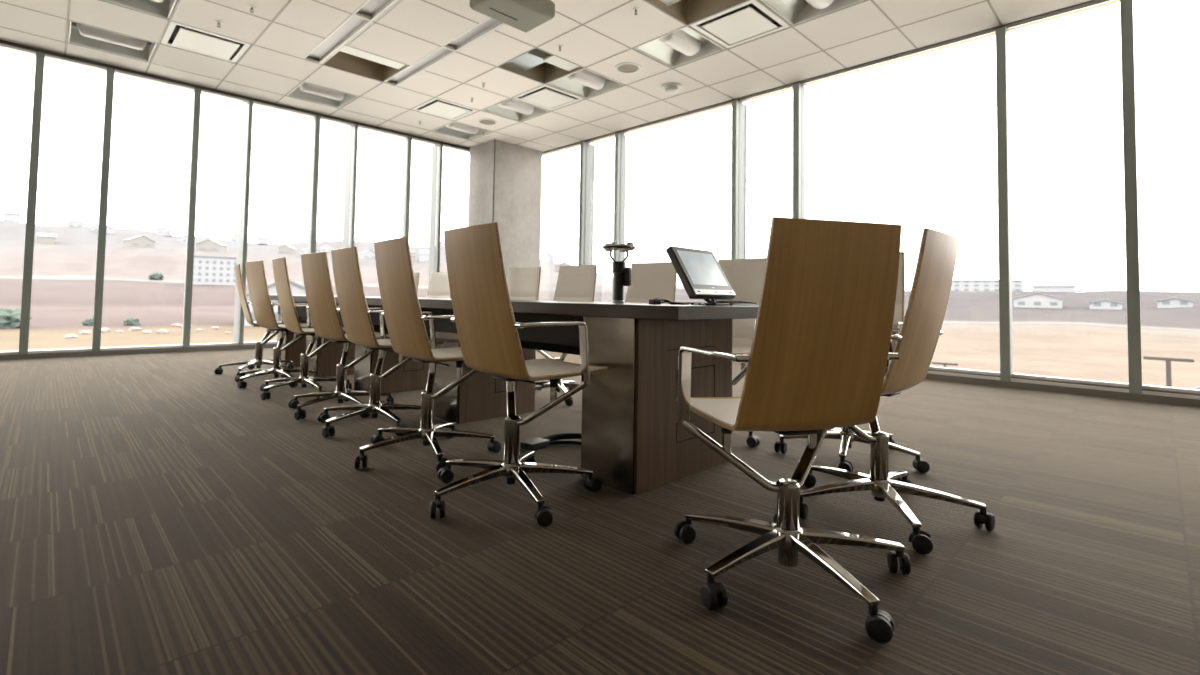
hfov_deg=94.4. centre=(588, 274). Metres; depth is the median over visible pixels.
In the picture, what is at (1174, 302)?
house
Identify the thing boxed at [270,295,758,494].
conference table
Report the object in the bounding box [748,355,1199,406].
baseboard
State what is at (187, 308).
trim
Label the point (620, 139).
trim
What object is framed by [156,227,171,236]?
house
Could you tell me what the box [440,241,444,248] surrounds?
house
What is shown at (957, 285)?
building
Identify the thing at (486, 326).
office chair
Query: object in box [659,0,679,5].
air duct
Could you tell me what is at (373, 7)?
diffuser
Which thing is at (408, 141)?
trim
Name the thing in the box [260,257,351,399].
office chair
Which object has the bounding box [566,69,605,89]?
basket
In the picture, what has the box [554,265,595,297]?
cushion
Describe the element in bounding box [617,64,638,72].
grille
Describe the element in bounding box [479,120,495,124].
grille
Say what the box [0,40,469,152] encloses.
trim
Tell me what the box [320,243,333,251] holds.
house
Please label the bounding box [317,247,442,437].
office chair
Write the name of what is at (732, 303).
keyboard
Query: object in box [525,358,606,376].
seat cushion
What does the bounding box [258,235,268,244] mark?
house
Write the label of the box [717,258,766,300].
cushion
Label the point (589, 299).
cushion
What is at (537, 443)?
cable
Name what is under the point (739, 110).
trim
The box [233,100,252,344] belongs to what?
trim
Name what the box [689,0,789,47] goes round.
ceiling vent
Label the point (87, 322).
shrub
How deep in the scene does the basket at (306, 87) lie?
7.55 m
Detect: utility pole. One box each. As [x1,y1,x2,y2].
[932,362,957,366]
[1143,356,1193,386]
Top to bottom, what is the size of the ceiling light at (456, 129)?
0.236 m
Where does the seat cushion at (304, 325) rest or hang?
on the office chair at (261, 303)
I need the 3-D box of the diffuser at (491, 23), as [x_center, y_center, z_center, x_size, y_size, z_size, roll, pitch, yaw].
[-1.021,-2.533,5.584,0.139,0.010,1.430,3,-3,-44]
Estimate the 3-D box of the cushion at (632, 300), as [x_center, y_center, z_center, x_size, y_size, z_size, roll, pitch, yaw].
[0.418,0.282,3.957,0.431,0.228,0.072,-1,-3,40]
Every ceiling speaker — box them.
[477,119,497,124]
[615,62,640,73]
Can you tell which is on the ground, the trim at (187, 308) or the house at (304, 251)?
the house at (304, 251)
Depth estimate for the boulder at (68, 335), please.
71.54 m
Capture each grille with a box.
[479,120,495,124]
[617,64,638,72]
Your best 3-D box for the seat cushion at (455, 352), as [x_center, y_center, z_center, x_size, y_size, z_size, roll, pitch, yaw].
[-0.705,0.370,2.818,0.433,0.076,0.434,3,-3,-41]
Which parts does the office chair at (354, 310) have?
leg, leg, armrest, seat plate, leg, leg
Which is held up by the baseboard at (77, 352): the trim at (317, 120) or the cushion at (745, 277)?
the trim at (317, 120)
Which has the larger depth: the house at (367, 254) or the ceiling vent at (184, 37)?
the house at (367, 254)
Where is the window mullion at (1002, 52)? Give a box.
[995,26,1012,380]
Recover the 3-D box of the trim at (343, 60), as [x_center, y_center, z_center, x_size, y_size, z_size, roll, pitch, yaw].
[-2.627,-2.709,6.571,0.814,0.420,0.790,3,-3,-44]
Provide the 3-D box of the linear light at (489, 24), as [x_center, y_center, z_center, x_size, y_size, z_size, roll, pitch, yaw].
[-1.018,-2.531,5.587,0.191,0.082,1.458,3,-3,-44]
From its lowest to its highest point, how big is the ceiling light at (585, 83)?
0.236 m
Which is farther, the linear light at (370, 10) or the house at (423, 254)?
the house at (423, 254)
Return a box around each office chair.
[214,264,301,376]
[235,261,320,388]
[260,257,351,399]
[288,252,393,419]
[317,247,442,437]
[354,237,500,471]
[414,273,419,291]
[426,272,450,297]
[430,222,607,526]
[507,267,540,389]
[535,265,596,405]
[625,262,676,302]
[674,217,910,643]
[717,258,766,446]
[774,252,929,472]
[800,228,994,553]
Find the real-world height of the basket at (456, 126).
0.236 m
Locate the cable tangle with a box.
[649,298,689,304]
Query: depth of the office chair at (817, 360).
1.48 m
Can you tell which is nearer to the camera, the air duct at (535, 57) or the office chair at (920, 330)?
the office chair at (920, 330)
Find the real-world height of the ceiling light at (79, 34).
0.236 m
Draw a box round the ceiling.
[0,0,1091,151]
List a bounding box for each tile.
[340,46,404,68]
[543,55,579,70]
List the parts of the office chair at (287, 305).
leg, leg, leg, leg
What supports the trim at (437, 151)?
on the baseboard at (77, 352)
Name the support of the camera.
on the conference table
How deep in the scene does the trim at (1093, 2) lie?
6.25 m
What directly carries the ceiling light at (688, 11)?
attached to the ceiling
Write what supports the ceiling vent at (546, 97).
in the ceiling
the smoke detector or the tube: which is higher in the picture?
the tube
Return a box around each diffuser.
[360,0,389,14]
[449,18,499,45]
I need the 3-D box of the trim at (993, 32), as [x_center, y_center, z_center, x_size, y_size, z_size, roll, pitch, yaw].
[3.311,-0.675,6.112,0.006,3.416,2.013,3,-3,-44]
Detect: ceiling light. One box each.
[68,21,156,61]
[104,0,176,18]
[287,82,357,107]
[433,114,491,139]
[482,96,548,120]
[548,68,622,97]
[634,24,724,67]
[760,0,863,24]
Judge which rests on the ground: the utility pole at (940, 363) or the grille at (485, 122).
the utility pole at (940, 363)
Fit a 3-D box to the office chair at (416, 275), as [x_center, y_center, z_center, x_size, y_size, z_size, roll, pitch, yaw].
[-2.308,0.485,6.488,0.668,1.044,0.706,0,-3,29]
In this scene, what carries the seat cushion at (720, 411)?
on the office chair at (817, 360)
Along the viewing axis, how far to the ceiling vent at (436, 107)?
8.09 m
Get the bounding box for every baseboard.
[0,341,276,359]
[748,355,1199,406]
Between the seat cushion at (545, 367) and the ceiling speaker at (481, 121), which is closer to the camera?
the seat cushion at (545, 367)
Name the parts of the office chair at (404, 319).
leg, leg, armrest, seat plate, leg, armrest, leg, leg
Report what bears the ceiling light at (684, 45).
attached to the ceiling
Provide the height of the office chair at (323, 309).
1.040 m
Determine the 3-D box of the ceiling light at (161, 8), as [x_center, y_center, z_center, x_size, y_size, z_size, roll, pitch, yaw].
[-4.187,-2.686,5.049,0.700,0.236,0.700,3,-3,-44]
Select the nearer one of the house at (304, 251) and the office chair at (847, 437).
the office chair at (847, 437)
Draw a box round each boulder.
[64,334,78,337]
[79,330,91,333]
[101,328,109,331]
[128,327,140,330]
[157,329,168,332]
[172,323,182,326]
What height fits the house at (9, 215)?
14.850 m
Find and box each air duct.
[506,48,550,70]
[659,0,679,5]
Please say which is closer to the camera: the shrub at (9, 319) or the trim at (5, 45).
the trim at (5, 45)
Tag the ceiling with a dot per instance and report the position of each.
(583, 46)
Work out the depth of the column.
9.88 m
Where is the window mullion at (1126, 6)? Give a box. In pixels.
[1120,0,1141,393]
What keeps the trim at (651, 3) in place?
attached to the ceiling
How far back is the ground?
166.00 m
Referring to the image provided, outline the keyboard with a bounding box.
[718,301,758,305]
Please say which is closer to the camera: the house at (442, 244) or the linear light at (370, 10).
the linear light at (370, 10)
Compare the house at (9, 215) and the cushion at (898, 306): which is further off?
the house at (9, 215)
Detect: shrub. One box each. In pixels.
[0,308,31,328]
[82,317,93,325]
[123,317,140,325]
[148,272,163,279]
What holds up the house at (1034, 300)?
on the ground
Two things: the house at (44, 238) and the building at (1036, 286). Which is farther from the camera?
the house at (44, 238)
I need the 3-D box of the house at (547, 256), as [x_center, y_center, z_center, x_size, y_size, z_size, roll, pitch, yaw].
[-65.495,-28.729,895.250,21.754,14.866,13.000,1,-2,-4]
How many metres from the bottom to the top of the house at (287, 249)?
11.937 m
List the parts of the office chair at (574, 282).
leg, leg, leg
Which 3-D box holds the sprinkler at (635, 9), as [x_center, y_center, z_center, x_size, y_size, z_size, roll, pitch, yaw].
[0.446,-2.459,5.192,0.070,0.050,0.070,3,-3,-44]
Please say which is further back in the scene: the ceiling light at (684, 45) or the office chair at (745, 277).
the ceiling light at (684, 45)
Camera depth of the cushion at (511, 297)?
4.93 m
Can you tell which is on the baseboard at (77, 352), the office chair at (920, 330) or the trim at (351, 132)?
the trim at (351, 132)
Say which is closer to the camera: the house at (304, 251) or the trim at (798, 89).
the trim at (798, 89)
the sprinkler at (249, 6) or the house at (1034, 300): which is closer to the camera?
the sprinkler at (249, 6)
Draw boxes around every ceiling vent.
[161,21,250,62]
[411,98,478,120]
[513,85,582,110]
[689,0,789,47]
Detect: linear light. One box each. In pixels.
[303,14,371,63]
[353,0,397,20]
[383,47,455,85]
[442,17,503,51]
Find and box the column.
[468,140,541,299]
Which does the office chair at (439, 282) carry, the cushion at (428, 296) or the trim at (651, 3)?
the cushion at (428, 296)
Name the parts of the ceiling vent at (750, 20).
plaque panel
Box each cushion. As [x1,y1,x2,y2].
[277,323,312,327]
[300,325,344,331]
[344,332,388,337]
[375,336,441,345]
[426,295,449,297]
[430,347,462,358]
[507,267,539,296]
[510,296,536,299]
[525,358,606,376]
[553,297,592,301]
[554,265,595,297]
[625,298,673,302]
[690,398,740,425]
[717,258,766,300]
[717,300,759,338]
[732,337,752,353]
[893,303,901,333]
[895,252,902,302]
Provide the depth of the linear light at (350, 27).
5.93 m
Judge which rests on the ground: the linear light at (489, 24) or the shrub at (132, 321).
the shrub at (132, 321)
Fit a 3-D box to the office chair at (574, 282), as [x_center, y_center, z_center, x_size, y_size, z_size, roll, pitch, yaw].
[-0.248,0.432,4.347,0.652,1.042,0.680,-1,-3,39]
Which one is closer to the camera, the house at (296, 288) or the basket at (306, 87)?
the basket at (306, 87)
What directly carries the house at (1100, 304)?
on the ground
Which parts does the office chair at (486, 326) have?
leg, leg, seat plate, leg, leg, height lever, armrest, leg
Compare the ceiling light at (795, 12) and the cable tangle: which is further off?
the ceiling light at (795, 12)
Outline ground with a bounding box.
[0,220,1199,388]
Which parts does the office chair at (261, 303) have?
leg, leg, leg, armrest, leg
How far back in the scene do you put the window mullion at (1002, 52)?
5.32 m
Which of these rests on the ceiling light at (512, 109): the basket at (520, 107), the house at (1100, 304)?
the basket at (520, 107)
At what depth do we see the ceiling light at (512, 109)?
8.21 m
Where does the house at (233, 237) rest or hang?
on the ground
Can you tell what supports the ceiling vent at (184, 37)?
in the ceiling
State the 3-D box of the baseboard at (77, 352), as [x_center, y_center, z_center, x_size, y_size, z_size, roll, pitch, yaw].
[-4.928,0.963,7.489,9.586,0.085,0.135,3,-3,-44]
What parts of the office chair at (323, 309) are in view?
leg, leg, seat plate, leg, leg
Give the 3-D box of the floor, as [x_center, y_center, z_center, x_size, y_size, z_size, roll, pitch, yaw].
[-1.625,0.906,2.245,12.876,0.120,12.715,3,-3,-44]
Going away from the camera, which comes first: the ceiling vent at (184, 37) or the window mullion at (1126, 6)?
the window mullion at (1126, 6)
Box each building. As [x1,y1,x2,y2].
[193,255,236,284]
[951,280,1023,291]
[1031,282,1076,291]
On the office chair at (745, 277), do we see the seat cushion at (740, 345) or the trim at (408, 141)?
the seat cushion at (740, 345)
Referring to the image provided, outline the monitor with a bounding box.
[666,246,735,305]
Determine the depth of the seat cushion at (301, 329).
4.32 m
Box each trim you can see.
[0,0,1001,147]
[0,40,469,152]
[19,51,44,353]
[92,67,114,350]
[182,87,200,346]
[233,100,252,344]
[308,115,320,253]
[320,40,406,79]
[342,124,357,247]
[402,136,411,240]
[428,143,442,287]
[492,139,495,222]
[501,62,579,81]
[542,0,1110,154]
[578,142,594,264]
[613,132,625,299]
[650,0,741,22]
[731,100,746,258]
[793,83,804,218]
[804,32,993,83]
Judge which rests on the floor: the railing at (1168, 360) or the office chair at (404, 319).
the office chair at (404, 319)
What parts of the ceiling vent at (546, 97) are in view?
plaque panel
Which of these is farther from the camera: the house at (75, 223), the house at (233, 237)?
the house at (233, 237)
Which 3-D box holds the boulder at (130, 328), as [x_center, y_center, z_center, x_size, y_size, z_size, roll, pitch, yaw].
[-67.880,8.149,83.212,1.489,0.751,1.371,3,-3,-44]
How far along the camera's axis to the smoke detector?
7.02 m
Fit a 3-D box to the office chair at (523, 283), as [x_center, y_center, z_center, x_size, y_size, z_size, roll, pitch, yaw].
[-0.702,0.444,4.825,0.681,1.043,0.699,-1,-3,38]
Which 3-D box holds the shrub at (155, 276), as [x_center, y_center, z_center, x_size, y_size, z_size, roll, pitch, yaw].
[-239.324,1.571,307.990,7.301,5.976,7.089,3,-3,-44]
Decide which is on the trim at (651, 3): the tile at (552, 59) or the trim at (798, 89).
the tile at (552, 59)
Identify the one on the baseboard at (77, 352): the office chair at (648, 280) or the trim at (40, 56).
the trim at (40, 56)
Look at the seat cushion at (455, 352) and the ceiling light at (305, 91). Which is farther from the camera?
the ceiling light at (305, 91)
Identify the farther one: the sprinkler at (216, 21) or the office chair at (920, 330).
the sprinkler at (216, 21)
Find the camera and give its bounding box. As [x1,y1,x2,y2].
[602,242,635,302]
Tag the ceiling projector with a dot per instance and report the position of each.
(523, 15)
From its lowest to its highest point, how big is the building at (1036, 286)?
6.350 m
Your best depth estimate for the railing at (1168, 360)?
31.62 m
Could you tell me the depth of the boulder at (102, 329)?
79.79 m
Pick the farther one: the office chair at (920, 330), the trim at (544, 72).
the trim at (544, 72)
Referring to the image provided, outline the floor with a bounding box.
[0,348,1199,674]
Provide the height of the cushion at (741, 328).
0.228 m
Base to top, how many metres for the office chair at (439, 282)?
1.038 m
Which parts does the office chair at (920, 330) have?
leg, leg, seat plate, leg, leg, leg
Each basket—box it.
[300,82,344,99]
[446,122,478,133]
[498,99,533,114]
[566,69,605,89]
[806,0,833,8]
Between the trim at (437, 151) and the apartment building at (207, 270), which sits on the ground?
the apartment building at (207, 270)
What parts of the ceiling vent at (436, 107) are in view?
plaque panel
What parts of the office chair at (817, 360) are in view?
armrest, leg, leg, seat plate, leg, leg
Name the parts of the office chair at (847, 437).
leg, leg, leg, leg, leg, armrest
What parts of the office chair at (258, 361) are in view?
leg, leg, leg, leg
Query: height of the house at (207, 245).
13.209 m
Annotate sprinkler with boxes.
[215,20,222,27]
[248,5,255,12]
[632,7,639,14]
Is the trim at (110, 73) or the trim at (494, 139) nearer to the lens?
the trim at (110, 73)
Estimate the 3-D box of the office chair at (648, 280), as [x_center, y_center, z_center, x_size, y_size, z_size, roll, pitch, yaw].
[0.347,0.421,3.836,0.659,1.042,0.690,-1,-3,40]
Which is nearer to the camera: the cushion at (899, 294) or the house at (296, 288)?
the cushion at (899, 294)
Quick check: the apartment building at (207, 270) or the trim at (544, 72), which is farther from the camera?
the apartment building at (207, 270)
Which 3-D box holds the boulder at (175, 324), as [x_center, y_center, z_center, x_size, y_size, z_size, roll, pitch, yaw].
[-67.728,8.294,91.660,1.541,0.739,1.599,3,-3,-44]
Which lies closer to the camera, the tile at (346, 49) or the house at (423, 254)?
the tile at (346, 49)
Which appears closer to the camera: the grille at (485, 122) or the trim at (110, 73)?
the trim at (110, 73)
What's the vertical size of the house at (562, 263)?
14.279 m
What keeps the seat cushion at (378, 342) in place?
on the office chair at (354, 310)
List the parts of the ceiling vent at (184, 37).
plaque panel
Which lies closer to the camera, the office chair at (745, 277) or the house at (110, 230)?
the office chair at (745, 277)
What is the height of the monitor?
0.259 m
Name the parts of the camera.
mirror dish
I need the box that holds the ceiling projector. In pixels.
[470,0,554,32]
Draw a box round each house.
[4,209,20,221]
[36,233,55,243]
[67,220,88,227]
[91,224,114,233]
[123,235,154,247]
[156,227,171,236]
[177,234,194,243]
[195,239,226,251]
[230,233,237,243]
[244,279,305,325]
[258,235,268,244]
[278,245,296,253]
[299,248,318,255]
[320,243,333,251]
[359,250,374,258]
[419,250,428,261]
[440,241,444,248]
[541,252,553,261]
[555,262,571,271]
[1012,292,1063,307]
[1088,299,1123,309]
[1155,297,1194,307]
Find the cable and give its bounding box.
[520,433,580,450]
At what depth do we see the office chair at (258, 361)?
5.31 m
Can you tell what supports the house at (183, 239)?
on the ground
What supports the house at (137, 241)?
on the ground
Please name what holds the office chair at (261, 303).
on the floor
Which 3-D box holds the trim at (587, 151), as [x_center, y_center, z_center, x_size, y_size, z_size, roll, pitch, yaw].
[-0.034,-0.589,9.623,0.290,3.401,0.070,3,-3,-44]
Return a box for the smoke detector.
[662,83,681,93]

